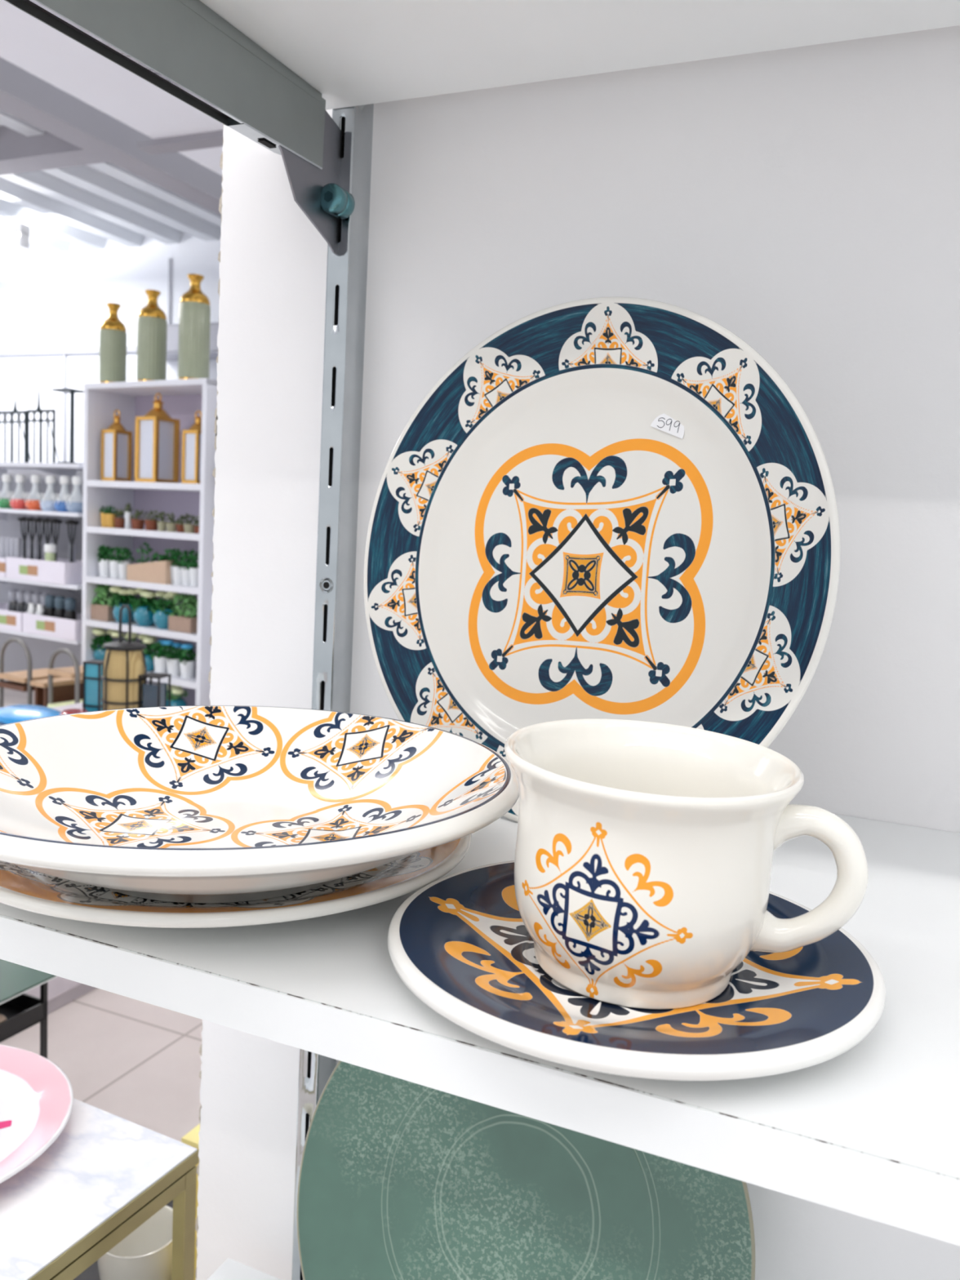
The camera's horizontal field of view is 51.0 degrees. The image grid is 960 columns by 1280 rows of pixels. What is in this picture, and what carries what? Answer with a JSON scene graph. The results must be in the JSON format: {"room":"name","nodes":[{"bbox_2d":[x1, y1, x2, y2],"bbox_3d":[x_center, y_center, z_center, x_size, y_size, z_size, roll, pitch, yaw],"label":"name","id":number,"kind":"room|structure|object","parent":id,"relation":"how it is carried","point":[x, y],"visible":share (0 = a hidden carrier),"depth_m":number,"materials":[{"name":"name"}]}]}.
{"room":"store","nodes":[
{"label":"store","id":0,"kind":"room"},
{"bbox_2d":[0,688,202,1143],"bbox_3d":[-0.311,0.987,2.877,10.500,0.030,9.000,6,7,23],"label":"floor","id":1,"kind":"structure","parent":0,"point":[138,1062],"depth_m":2.41,"materials":[{"name":"beige tile"}]},
{"bbox_2d":[0,959,57,1058],"bbox_3d":[-1.111,0.812,1.543,0.601,0.530,0.601,6,7,24],"label":"table","id":2,"kind":"object","parent":1,"relation":"on","point":[22,1011],"visible":0.63,"depth_m":1.65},
{"bbox_2d":[0,704,61,724],"bbox_3d":[-1.591,0.265,3.563,0.350,0.054,0.210,7,8,32],"label":"plate","id":3,"kind":"object","parent":1,"relation":"on","point":[17,713],"visible":0.61,"depth_m":3.50,"materials":[{"name":"ceramic"}]},
{"bbox_2d":[0,637,63,707],"bbox_3d":[-2.642,0.235,5.982,0.295,0.522,0.330,7,7,31],"label":"stand","id":4,"kind":"object","parent":1,"relation":"on","point":[20,681],"visible":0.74,"depth_m":5.85,"materials":[{"name":"grey metal"}]},
{"bbox_2d":[0,680,34,692],"bbox_3d":[-2.643,0.261,5.985,0.246,0.030,0.330,7,7,31],"label":"wooden tray","id":5,"kind":"object","parent":4,"relation":"on","point":[14,685],"depth_m":5.84,"materials":[{"name":"brown wood"}]},
{"bbox_2d":[0,668,63,683],"bbox_3d":[-2.640,0.211,5.980,0.246,0.030,0.330,7,7,31],"label":"wooden tray","id":6,"kind":"object","parent":4,"relation":"on","point":[18,677],"depth_m":5.89,"materials":[{"name":"brown wood"}]},
{"bbox_2d":[0,469,83,680],"bbox_3d":[-2.917,-0.395,6.918,1.680,1.535,0.022,7,7,31],"label":"backing","id":7,"kind":"object","parent":1,"relation":"on","point":[41,650],"visible":0.02,"depth_m":7.01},
{"bbox_2d":[0,628,81,644],"bbox_3d":[-3.071,-0.050,6.770,1.640,0.090,0.400,7,7,31],"label":"wall shelf","id":8,"kind":"object","parent":7,"relation":"attached to","point":[79,642],"visible":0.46,"depth_m":6.35,"materials":[{"name":"white laminate"}]},
{"bbox_2d":[0,603,35,631],"bbox_3d":[-3.118,-0.154,6.710,0.600,0.125,0.288,7,7,31],"label":"display tray","id":9,"kind":"object","parent":8,"relation":"on","point":[9,620],"visible":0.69,"depth_m":6.49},
{"bbox_2d":[8,588,17,611],"bbox_3d":[-3.126,-0.223,6.742,0.072,0.242,0.071,7,7,31],"label":"glass","id":10,"kind":"object","parent":9,"relation":"in","point":[12,592],"visible":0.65,"depth_m":6.71,"materials":[{"name":"glass"}]},
{"bbox_2d":[15,589,26,612],"bbox_3d":[-3.053,-0.214,6.699,0.072,0.242,0.071,7,7,31],"label":"glass","id":11,"kind":"object","parent":9,"relation":"in","point":[20,593],"visible":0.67,"depth_m":6.67,"materials":[{"name":"glass"}]},
{"bbox_2d":[22,612,81,640],"bbox_3d":[-2.628,-0.095,6.415,0.520,0.125,0.288,7,7,31],"label":"display tray","id":12,"kind":"object","parent":8,"relation":"on","point":[55,627],"visible":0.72,"depth_m":6.28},
{"bbox_2d":[44,594,56,617],"bbox_3d":[-2.757,-0.170,6.450,0.072,0.242,0.071,7,7,31],"label":"glass","id":13,"kind":"object","parent":12,"relation":"in","point":[50,609],"visible":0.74,"depth_m":6.42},
{"bbox_2d":[53,595,66,618],"bbox_3d":[-2.671,-0.160,6.398,0.072,0.242,0.071,7,7,31],"label":"glass","id":14,"kind":"object","parent":12,"relation":"in","point":[60,611],"visible":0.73,"depth_m":6.37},
{"bbox_2d":[64,597,76,620],"bbox_3d":[-2.586,-0.150,6.347,0.072,0.242,0.071,7,7,31],"label":"glass","id":15,"kind":"object","parent":12,"relation":"in","point":[69,602],"visible":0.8,"depth_m":6.32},
{"bbox_2d":[0,508,82,525],"bbox_3d":[-3.030,-0.823,6.683,1.640,0.090,0.400,7,7,31],"label":"wall shelf","id":16,"kind":"object","parent":7,"relation":"attached to","point":[64,516],"visible":0.75,"depth_m":6.40,"materials":[{"name":"white laminate"}]},
{"bbox_2d":[0,474,13,508],"bbox_3d":[-3.082,-0.969,6.547,0.128,0.224,0.134,7,7,31],"label":"bottle","id":17,"kind":"object","parent":16,"relation":"on","point":[6,478],"visible":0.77,"depth_m":6.51,"materials":[{"name":"clear glass"}]},
{"bbox_2d":[6,474,27,509],"bbox_3d":[-2.963,-0.954,6.475,0.128,0.224,0.134,7,7,31],"label":"bottle","id":18,"kind":"object","parent":16,"relation":"on","point":[17,500],"visible":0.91,"depth_m":6.44,"materials":[{"name":"clear glass"}]},
{"bbox_2d":[22,475,43,511],"bbox_3d":[-2.827,-0.938,6.393,0.128,0.224,0.134,7,7,31],"label":"bottle","id":19,"kind":"object","parent":16,"relation":"on","point":[32,502],"visible":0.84,"depth_m":6.36,"materials":[{"name":"clear glass"}]},
{"bbox_2d":[37,475,57,511],"bbox_3d":[-2.699,-0.922,6.316,0.128,0.224,0.134,7,7,31],"label":"bottle","id":20,"kind":"object","parent":16,"relation":"on","point":[46,504],"visible":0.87,"depth_m":6.28,"materials":[{"name":"clear glass"}]},
{"bbox_2d":[51,475,71,512],"bbox_3d":[-2.580,-0.908,6.244,0.128,0.224,0.134,7,7,31],"label":"bottle","id":21,"kind":"object","parent":16,"relation":"on","point":[60,505],"visible":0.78,"depth_m":6.21,"materials":[{"name":"clear glass"}]},
{"bbox_2d":[62,475,83,512],"bbox_3d":[-2.482,-0.896,6.185,0.128,0.224,0.134,7,7,31],"label":"bottle","id":22,"kind":"object","parent":16,"relation":"on","point":[74,504],"visible":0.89,"depth_m":6.15,"materials":[{"name":"clear glass"}]},
{"bbox_2d":[0,577,82,591],"bbox_3d":[-3.053,-0.384,6.732,1.640,0.090,0.400,7,7,31],"label":"wall shelf","id":23,"kind":"object","parent":7,"relation":"attached to","point":[68,587],"visible":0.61,"depth_m":6.34,"materials":[{"name":"white laminate"}]},
{"bbox_2d":[5,556,82,584],"bbox_3d":[-2.729,-0.448,6.449,0.590,0.135,0.288,7,7,31],"label":"display tray","id":24,"kind":"object","parent":23,"relation":"on","point":[61,571],"visible":0.8,"depth_m":6.29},
{"bbox_2d":[17,516,28,558],"bbox_3d":[-2.980,-0.611,6.575,0.088,0.392,0.086,7,7,31],"label":"whisk","id":25,"kind":"object","parent":24,"relation":"in","point":[21,518],"visible":0.8,"depth_m":6.56,"materials":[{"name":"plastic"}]},
{"bbox_2d":[24,516,35,559],"bbox_3d":[-2.912,-0.603,6.534,0.088,0.392,0.086,7,7,31],"label":"whisk","id":26,"kind":"object","parent":24,"relation":"in","point":[28,519],"visible":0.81,"depth_m":6.52,"materials":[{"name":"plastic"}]},
{"bbox_2d":[32,517,44,559],"bbox_3d":[-2.844,-0.595,6.493,0.088,0.392,0.086,7,7,31],"label":"whisk","id":27,"kind":"object","parent":24,"relation":"in","point":[37,520],"visible":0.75,"depth_m":6.48,"materials":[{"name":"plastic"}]},
{"bbox_2d":[44,544,56,561],"bbox_3d":[-2.695,-0.485,6.304,0.072,0.231,0.072,7,7,31],"label":"jar","id":28,"kind":"object","parent":24,"relation":"in","point":[50,550],"visible":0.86,"depth_m":6.27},
{"bbox_2d":[48,518,62,561],"bbox_3d":[-2.707,-0.578,6.411,0.088,0.392,0.086,7,7,31],"label":"whisk","id":29,"kind":"object","parent":24,"relation":"in","point":[55,521],"visible":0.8,"depth_m":6.39,"materials":[{"name":"plastic"}]},
{"bbox_2d":[64,519,79,562],"bbox_3d":[-2.571,-0.562,6.328,0.088,0.392,0.086,7,7,31],"label":"whisk","id":30,"kind":"object","parent":24,"relation":"in","point":[71,522],"visible":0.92,"depth_m":6.31,"materials":[{"name":"plastic"}]},
{"bbox_2d":[0,462,83,479],"bbox_3d":[-3.014,-1.115,6.650,1.640,0.090,0.400,7,7,31],"label":"wall shelf","id":31,"kind":"object","parent":7,"relation":"attached to","point":[57,468],"visible":0.64,"depth_m":6.42,"materials":[{"name":"white laminate"}]},
{"bbox_2d":[0,397,31,462],"bbox_3d":[-3.015,-1.353,6.495,0.324,0.415,0.039,7,7,31],"label":"wire rack","id":32,"kind":"object","parent":31,"relation":"on","point":[15,411],"visible":0.97,"depth_m":6.47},
{"bbox_2d":[26,379,59,462],"bbox_3d":[-2.760,-1.374,6.337,0.298,0.520,0.039,7,7,31],"label":"wire rack","id":33,"kind":"object","parent":31,"relation":"on","point":[38,410],"visible":0.96,"depth_m":6.33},
{"bbox_2d":[52,387,84,463],"bbox_3d":[-2.532,-1.312,6.198,0.175,0.452,0.120,7,7,31],"label":"candle stand","id":34,"kind":"object","parent":31,"relation":"on","point":[72,391],"visible":0.88,"depth_m":6.17,"materials":[{"name":"black metal"}]},
{"bbox_2d":[0,702,96,1013],"bbox_3d":[-1.504,0.638,2.901,1.050,0.530,2.100,6,7,23],"label":"plinth","id":35,"kind":"object","parent":1,"relation":"on","point":[61,991],"visible":0.02,"depth_m":2.62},
{"bbox_2d":[30,677,83,706],"bbox_3d":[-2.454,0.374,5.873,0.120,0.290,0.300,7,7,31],"label":"wooden bench","id":36,"kind":"object","parent":1,"relation":"on","point":[64,688],"visible":0.43,"depth_m":5.80,"materials":[{"name":"brown wood"}]},
{"bbox_2d":[47,648,83,707],"bbox_3d":[-2.265,0.288,5.756,0.260,0.507,0.330,7,7,31],"label":"stand","id":37,"kind":"object","parent":1,"relation":"on","point":[76,672],"visible":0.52,"depth_m":5.63,"materials":[{"name":"grey metal"}]},
{"bbox_2d":[47,699,82,707],"bbox_3d":[-2.270,0.376,5.766,0.211,0.030,0.330,7,7,31],"label":"wooden tray","id":38,"kind":"object","parent":37,"relation":"on","point":[51,704],"depth_m":5.70,"materials":[{"name":"beige wood"}]},
{"bbox_2d":[47,665,83,678],"bbox_3d":[-2.259,0.178,5.743,0.211,0.030,0.330,7,7,31],"label":"wooden tray","id":39,"kind":"object","parent":37,"relation":"on","point":[66,672],"depth_m":5.62,"materials":[{"name":"brown wood"}]},
{"bbox_2d":[82,659,103,711],"bbox_3d":[-1.379,0.186,3.616,0.068,0.221,0.068,4,7,12],"label":"lantern","id":40,"kind":"object","parent":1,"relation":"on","point":[92,669],"visible":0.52,"depth_m":3.59,"materials":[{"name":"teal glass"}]},
{"bbox_2d":[0,1097,199,1279],"bbox_3d":[-0.680,0.810,0.777,0.621,0.750,0.621,6,7,26],"label":"marble table","id":41,"kind":"object","parent":1,"relation":"on","point":[105,1175],"visible":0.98,"depth_m":0.82,"materials":[{"name":"stone"}]},
{"bbox_2d":[0,1044,73,1183],"bbox_3d":[-0.492,0.422,0.862,0.265,0.021,0.265,5,7,18],"label":"plate","id":42,"kind":"object","parent":41,"relation":"on","point":[37,1095],"visible":1,"depth_m":0.91,"materials":[{"name":"ceramic"}]},
{"bbox_2d":[73,1200,173,1279],"bbox_3d":[-0.391,0.964,1.215,0.400,0.378,0.280,6,7,23],"label":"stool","id":43,"kind":"object","parent":1,"relation":"on","point":[91,1273],"visible":0.02,"depth_m":1.22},
{"bbox_2d":[97,1205,173,1279],"bbox_3d":[-0.410,0.733,1.185,0.109,0.085,0.094,4,6,7],"label":"pot","id":44,"kind":"object","parent":43,"relation":"on","point":[145,1253],"visible":0.55,"depth_m":1.16,"materials":[{"name":"ceramic"}]},
{"bbox_2d":[181,1123,199,1279],"bbox_3d":[-0.252,0.674,1.163,0.153,0.222,0.103,6,7,23],"label":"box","id":45,"kind":"object","parent":43,"relation":"on","point":[192,1138],"visible":0.12,"depth_m":1.14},
{"bbox_2d":[101,604,146,710],"bbox_3d":[-1.238,0.096,3.503,0.152,0.440,0.157,6,7,23],"label":"lantern","id":46,"kind":"object","parent":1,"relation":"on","point":[123,662],"visible":0.7,"depth_m":3.45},
{"bbox_2d":[81,377,217,705],"bbox_3d":[-1.878,-0.481,5.980,1.027,2.024,0.362,7,7,31],"label":"display unit","id":47,"kind":"object","parent":1,"relation":"on","point":[181,398],"visible":0.43,"depth_m":6.03,"materials":[{"name":"white laminate"}]},
{"bbox_2d":[90,627,118,660],"bbox_3d":[-2.314,0.036,6.184,0.169,0.214,0.148,7,7,31],"label":"potted plant","id":48,"kind":"object","parent":47,"relation":"on","point":[99,652],"visible":0.66,"depth_m":6.14,"materials":[{"name":"green plant"}]},
{"bbox_2d":[90,584,119,621],"bbox_3d":[-2.294,-0.233,6.158,0.252,0.218,0.154,7,7,31],"label":"potted plant","id":49,"kind":"object","parent":47,"relation":"on","point":[100,611],"visible":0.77,"depth_m":6.11,"materials":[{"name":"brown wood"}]},
{"bbox_2d":[90,603,115,621],"bbox_3d":[-2.298,-0.172,6.168,0.200,0.095,0.130,7,7,31],"label":"planter","id":50,"kind":"object","parent":49,"relation":"on","point":[99,611],"depth_m":6.09,"materials":[{"name":"brown wood"}]},
{"bbox_2d":[97,544,113,577],"bbox_3d":[-2.276,-0.483,6.116,0.099,0.196,0.100,4,6,7],"label":"herb pot","id":51,"kind":"object","parent":47,"relation":"on","point":[104,564],"visible":0.87,"depth_m":6.10,"materials":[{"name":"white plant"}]},
{"bbox_2d":[103,506,115,527],"bbox_3d":[-2.231,-0.745,6.083,0.082,0.129,0.068,4,6,8],"label":"plant","id":52,"kind":"object","parent":47,"relation":"on","point":[109,517],"visible":0.88,"depth_m":6.06,"materials":[{"name":"green plant"}]},
{"bbox_2d":[98,302,126,382],"bbox_3d":[-2.206,-1.769,6.043,0.155,0.485,0.155,6,7,23],"label":"ribbed vase","id":53,"kind":"object","parent":47,"relation":"on","point":[113,332],"visible":0.94,"depth_m":5.99,"materials":[{"name":"green ceramic"}]},
{"bbox_2d":[107,546,123,577],"bbox_3d":[-2.203,-0.471,6.073,0.099,0.190,0.096,3,6,-2],"label":"herb pot","id":54,"kind":"object","parent":47,"relation":"on","point":[113,565],"visible":0.76,"depth_m":6.05,"materials":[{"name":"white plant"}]},
{"bbox_2d":[100,409,132,481],"bbox_3d":[-2.185,-1.167,6.043,0.125,0.428,0.125,7,7,31],"label":"lantern","id":55,"kind":"object","parent":47,"relation":"on","point":[116,462],"visible":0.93,"depth_m":6.02,"materials":[{"name":"gold glass"}]},
{"bbox_2d":[114,509,124,528],"bbox_3d":[-2.164,-0.731,6.042,0.066,0.117,0.070,1,7,-15],"label":"plant","id":56,"kind":"object","parent":47,"relation":"on","point":[119,522],"visible":0.93,"depth_m":6.02,"materials":[{"name":"green plant"}]},
{"bbox_2d":[109,586,138,623],"bbox_3d":[-2.139,-0.212,6.054,0.187,0.217,0.161,7,7,31],"label":"flower pot","id":57,"kind":"object","parent":47,"relation":"on","point":[126,594],"visible":0.79,"depth_m":6.02,"materials":[{"name":"ceramic"}]},
{"bbox_2d":[115,547,134,578],"bbox_3d":[-2.130,-0.463,6.034,0.102,0.191,0.098,-1,8,-34],"label":"herb pot","id":58,"kind":"object","parent":47,"relation":"on","point":[122,564],"visible":0.93,"depth_m":6.01,"materials":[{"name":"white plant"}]},
{"bbox_2d":[129,509,145,529],"bbox_3d":[-2.029,-0.716,5.962,0.098,0.119,0.083,7,7,31],"label":"plant","id":59,"kind":"object","parent":47,"relation":"on","point":[138,524],"visible":0.95,"depth_m":5.94,"materials":[{"name":"green plant"}]},
{"bbox_2d":[85,619,196,641],"bbox_3d":[-1.902,-0.068,6.020,0.957,0.036,0.344,7,7,31],"label":"shelf","id":60,"kind":"object","parent":47,"relation":"attached to","point":[90,624],"depth_m":5.87,"materials":[{"name":"white laminate"}]},
{"bbox_2d":[86,576,198,594],"bbox_3d":[-1.888,-0.331,5.990,0.957,0.036,0.344,7,7,31],"label":"shelf","id":61,"kind":"object","parent":47,"relation":"attached to","point":[91,580],"depth_m":5.84,"materials":[{"name":"white laminate"}]},
{"bbox_2d":[86,526,199,540],"bbox_3d":[-1.872,-0.629,5.957,0.957,0.036,0.344,7,7,31],"label":"shelf","id":62,"kind":"object","parent":47,"relation":"attached to","point":[91,531],"depth_m":5.89,"materials":[{"name":"white laminate"}]},
{"bbox_2d":[87,480,199,492],"bbox_3d":[-1.858,-0.903,5.926,0.957,0.036,0.344,7,7,31],"label":"shelf","id":63,"kind":"object","parent":47,"relation":"attached to","point":[92,485],"depth_m":5.89,"materials":[{"name":"white laminate"}]},
{"bbox_2d":[130,587,157,626],"bbox_3d":[-1.982,-0.197,5.959,0.189,0.224,0.156,7,7,31],"label":"flower pot","id":64,"kind":"object","parent":47,"relation":"on","point":[143,615],"visible":0.91,"depth_m":5.91,"materials":[{"name":"ceramic"}]},
{"bbox_2d":[137,634,159,671],"bbox_3d":[-1.977,0.076,5.982,0.169,0.215,0.137,7,7,31],"label":"bouquet","id":65,"kind":"object","parent":47,"relation":"on","point":[148,640],"visible":0.65,"depth_m":5.94,"materials":[{"name":"green plant"}]},
{"bbox_2d":[143,510,159,530],"bbox_3d":[-1.923,-0.704,5.900,0.087,0.120,0.086,7,7,31],"label":"plant","id":66,"kind":"object","parent":47,"relation":"on","point":[151,524],"visible":0.94,"depth_m":5.88,"materials":[{"name":"green plant"}]},
{"bbox_2d":[136,289,167,381],"bbox_3d":[-1.913,-1.759,5.865,0.164,0.536,0.164,-1,7,-29],"label":"ribbed vase","id":67,"kind":"object","parent":47,"relation":"on","point":[152,323],"visible":0.92,"depth_m":5.81,"materials":[{"name":"green ceramic"}]},
{"bbox_2d":[126,560,184,584],"bbox_3d":[-1.908,-0.409,5.911,0.330,0.135,0.140,7,7,31],"label":"cardboard box","id":68,"kind":"object","parent":47,"relation":"on","point":[158,572],"visible":0.79,"depth_m":5.83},
{"bbox_2d":[134,392,179,483],"bbox_3d":[-1.878,-1.175,5.855,0.175,0.518,0.175,7,7,31],"label":"lantern","id":69,"kind":"object","parent":47,"relation":"on","point":[157,441],"visible":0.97,"depth_m":5.82,"materials":[{"name":"gold glass"}]},
{"bbox_2d":[149,639,171,673],"bbox_3d":[-1.874,0.098,5.917,0.127,0.197,0.133,4,6,6],"label":"flower pot","id":70,"kind":"object","parent":47,"relation":"on","point":[160,660],"visible":0.7,"depth_m":5.89,"materials":[{"name":"white ceramic"}]},
{"bbox_2d":[150,591,180,629],"bbox_3d":[-1.835,-0.179,5.874,0.187,0.224,0.164,7,7,31],"label":"flower pot","id":71,"kind":"object","parent":47,"relation":"on","point":[161,614],"visible":0.86,"depth_m":5.83,"materials":[{"name":"ceramic"}]},
{"bbox_2d":[146,669,195,688],"bbox_3d":[-1.916,0.198,6.050,0.957,0.036,0.344,7,7,31],"label":"shelf","id":72,"kind":"object","parent":47,"relation":"attached to","point":[175,680],"depth_m":5.75,"materials":[{"name":"white laminate"}]},
{"bbox_2d":[163,640,182,675],"bbox_3d":[-1.782,0.103,5.864,0.133,0.208,0.126,7,7,31],"label":"flower pot","id":73,"kind":"object","parent":47,"relation":"on","point":[173,664],"visible":0.85,"depth_m":5.83,"materials":[{"name":"white ceramic"}]},
{"bbox_2d":[166,684,188,706],"bbox_3d":[-1.791,0.364,5.884,0.157,0.199,0.156,4,6,5],"label":"flower pot","id":74,"kind":"object","parent":47,"relation":"on","point":[178,691],"visible":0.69,"depth_m":5.85,"materials":[{"name":"teal ceramic"}]},
{"bbox_2d":[171,548,188,585],"bbox_3d":[-1.726,-0.423,5.786,0.103,0.209,0.095,-1,7,-30],"label":"herb pot","id":75,"kind":"object","parent":47,"relation":"on","point":[177,578],"visible":0.73,"depth_m":5.77,"materials":[{"name":"green plant"}]},
{"bbox_2d":[168,592,197,633],"bbox_3d":[-1.683,-0.160,5.787,0.255,0.221,0.161,7,7,31],"label":"potted plant","id":76,"kind":"object","parent":47,"relation":"on","point":[183,622],"visible":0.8,"depth_m":5.75,"materials":[{"name":"plant"}]},
{"bbox_2d":[168,614,197,633],"bbox_3d":[-1.685,-0.093,5.799,0.185,0.085,0.130,7,7,31],"label":"planter","id":77,"kind":"object","parent":76,"relation":"on","point":[188,624],"depth_m":5.74,"materials":[{"name":"brown wood"}]},
{"bbox_2d":[175,644,196,678],"bbox_3d":[-1.689,0.118,5.811,0.126,0.200,0.130,7,7,31],"label":"flower pot","id":78,"kind":"object","parent":47,"relation":"on","point":[187,665],"visible":0.99,"depth_m":5.78,"materials":[{"name":"white ceramic"}]},
{"bbox_2d":[179,549,193,586],"bbox_3d":[-1.674,-0.418,5.753,0.093,0.212,0.105,4,6,5],"label":"herb pot","id":79,"kind":"object","parent":47,"relation":"on","point":[185,575],"visible":0.79,"depth_m":5.73,"materials":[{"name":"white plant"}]},
{"bbox_2d":[182,513,195,533],"bbox_3d":[-1.653,-0.666,5.733,0.079,0.111,0.077,2,7,-11],"label":"plant","id":80,"kind":"object","parent":47,"relation":"on","point":[188,527],"visible":0.88,"depth_m":5.71,"materials":[{"name":"green plant"}]},
{"bbox_2d":[181,410,201,484],"bbox_3d":[-1.597,-1.089,5.689,0.120,0.414,0.120,7,7,31],"label":"lantern","id":81,"kind":"object","parent":47,"relation":"on","point":[191,437],"visible":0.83,"depth_m":5.65,"materials":[{"name":"gold glass"}]},
{"bbox_2d":[187,551,199,586],"bbox_3d":[-1.613,-0.407,5.717,0.097,0.204,0.100,2,7,-12],"label":"herb pot","id":82,"kind":"object","parent":47,"relation":"on","point":[193,571],"visible":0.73,"depth_m":5.70,"materials":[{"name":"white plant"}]},
{"bbox_2d":[177,273,210,379],"bbox_3d":[-1.613,-1.752,5.682,0.170,0.594,0.170,-1,7,-29],"label":"ribbed vase","id":83,"kind":"object","parent":47,"relation":"on","point":[194,309],"visible":0.93,"depth_m":5.62,"materials":[{"name":"green ceramic"}]},
{"bbox_2d":[137,672,171,707],"bbox_3d":[-1.137,0.221,3.513,0.080,0.201,0.080,4,7,12],"label":"lantern","id":84,"kind":"object","parent":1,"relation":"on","point":[154,694],"visible":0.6,"depth_m":3.48,"materials":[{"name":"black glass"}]},
{"bbox_2d":[0,232,220,463],"bbox_3d":[0.238,-1.056,6.160,9.800,3.350,0.060,6,7,23],"label":"wall","id":85,"kind":"structure","parent":0,"point":[49,299],"depth_m":7.46,"materials":[{"name":"paint"}]},
{"bbox_2d":[0,257,172,462],"bbox_3d":[-2.396,-1.169,7.255,3.900,3.050,0.030,6,7,23],"label":"trim","id":86,"kind":"structure","parent":85,"relation":"attached to","point":[64,351],"depth_m":7.49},
{"bbox_2d":[0,109,221,257],"bbox_3d":[-4.302,-2.518,3.386,3.400,0.090,8.400,6,7,23],"label":"ceiling beams","id":87,"kind":"structure","parent":85,"relation":"attached to","point":[90,205],"depth_m":6.38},
{"bbox_2d":[0,222,30,248],"bbox_3d":[-3.450,-2.620,6.619,1.240,0.140,0.070,6,7,23],"label":"ceiling light","id":88,"kind":"object","parent":87,"relation":"attached to","point":[21,230],"visible":1,"depth_m":6.38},
{"bbox_2d":[0,57,222,215],"bbox_3d":[-2.782,-2.316,2.756,3.758,0.250,7.705,3,6,-1],"label":"ceiling beam","id":89,"kind":"structure","parent":85,"relation":"attached to","point":[77,133],"depth_m":4.97,"materials":[{"name":"paint"}]},
{"bbox_2d":[166,322,218,360],"bbox_3d":[-1.944,-2.032,6.856,0.720,0.200,0.257,6,7,23],"label":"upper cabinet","id":90,"kind":"object","parent":85,"relation":"attached to","point":[172,340],"visible":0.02,"depth_m":6.76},
{"bbox_2d":[0,0,223,175],"bbox_3d":[0.440,-1.965,1.795,6.070,0.050,9.200,6,7,23],"label":"ceiling","id":91,"kind":"structure","parent":0,"point":[27,42],"depth_m":4.17,"materials":[{"name":"paint"}]},
{"bbox_2d":[195,25,959,1279],"bbox_3d":[0.766,-0.218,0.301,2.074,3.050,0.001,6,7,23],"label":"wall","id":92,"kind":"structure","parent":0,"point":[803,202],"depth_m":0.59,"materials":[{"name":"paint"}]},
{"bbox_2d":[195,151,222,1278],"bbox_3d":[-0.195,-0.033,0.744,0.003,2.185,0.012,6,7,23],"label":"trim","id":93,"kind":"structure","parent":92,"relation":"attached to","point":[221,156],"depth_m":0.73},
{"bbox_2d":[207,1257,280,1279],"bbox_3d":[0.231,0.531,0.415,1.045,0.017,0.339,6,7,23],"label":"shelf board","id":94,"kind":"object","parent":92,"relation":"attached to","point":[230,1269],"visible":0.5,"depth_m":0.74,"materials":[{"name":"white plastic"}]},
{"bbox_2d":[296,1060,755,1279],"bbox_3d":[0.018,0.352,0.615,0.292,0.272,0.112,6,7,22],"label":"plate","id":95,"kind":"object","parent":94,"relation":"on","point":[399,1179],"visible":0.73,"depth_m":0.63,"materials":[{"name":"ceramic"}]},
{"bbox_2d":[291,103,373,1279],"bbox_3d":[-0.107,0.117,0.700,0.018,2.076,0.024,6,7,23],"label":"upright","id":96,"kind":"object","parent":92,"relation":"attached to","point":[346,270],"visible":0.49,"depth_m":0.67,"materials":[{"name":"metal"}]},
{"bbox_2d":[4,0,355,254],"bbox_3d":[-0.154,-0.281,0.503,0.023,0.090,0.317,6,7,26],"label":"shelf bracket","id":97,"kind":"object","parent":96,"relation":"attached to","point":[184,48],"visible":1,"depth_m":0.53,"materials":[{"name":"grey metal"}]},
{"bbox_2d":[0,813,959,1245],"bbox_3d":[0.252,0.133,0.371,1.045,0.017,0.339,6,7,23],"label":"shelf board","id":98,"kind":"object","parent":96,"relation":"on","point":[871,1131],"visible":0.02,"depth_m":0.31,"materials":[{"name":"white plastic"}]},
{"bbox_2d":[0,833,471,928],"bbox_3d":[-0.113,0.088,0.442,0.218,0.018,0.218,4,7,12],"label":"salad plate","id":99,"kind":"object","parent":98,"relation":"on","point":[22,888],"visible":0.3,"depth_m":0.36,"materials":[{"name":"ceramic"}]},
{"bbox_2d":[0,705,519,903],"bbox_3d":[-0.106,0.069,0.415,0.244,0.041,0.244,4,6,6],"label":"pasta bowl","id":100,"kind":"object","parent":99,"relation":"on","point":[194,804],"visible":1,"depth_m":0.44,"materials":[{"name":"ceramic"}]},
{"bbox_2d":[363,297,840,822],"bbox_3d":[0.049,-0.038,0.517,0.270,0.269,0.045,7,8,34],"label":"dinner plate","id":101,"kind":"object","parent":98,"relation":"on","point":[605,508],"visible":0.94,"depth_m":0.51,"materials":[{"name":"ceramic"}]},
{"bbox_2d":[386,860,885,1080],"bbox_3d":[0.051,0.109,0.346,0.165,0.015,0.165,8,8,39],"label":"saucer","id":102,"kind":"object","parent":98,"relation":"on","point":[461,943],"visible":0.48,"depth_m":0.31,"materials":[{"name":"ceramic"}]},
{"bbox_2d":[504,719,868,1009],"bbox_3d":[0.057,0.073,0.335,0.102,0.076,0.096,0,7,-27],"label":"teacup","id":103,"kind":"object","parent":102,"relation":"on","point":[644,851],"visible":1,"depth_m":0.31,"materials":[{"name":"ceramic"}]},
{"bbox_2d":[199,0,959,110],"bbox_3d":[0.275,-0.291,0.323,1.045,0.017,0.339,6,7,23],"label":"shelf board","id":104,"kind":"object","parent":96,"relation":"on","point":[352,52],"visible":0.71,"depth_m":0.53,"materials":[{"name":"white plastic"}]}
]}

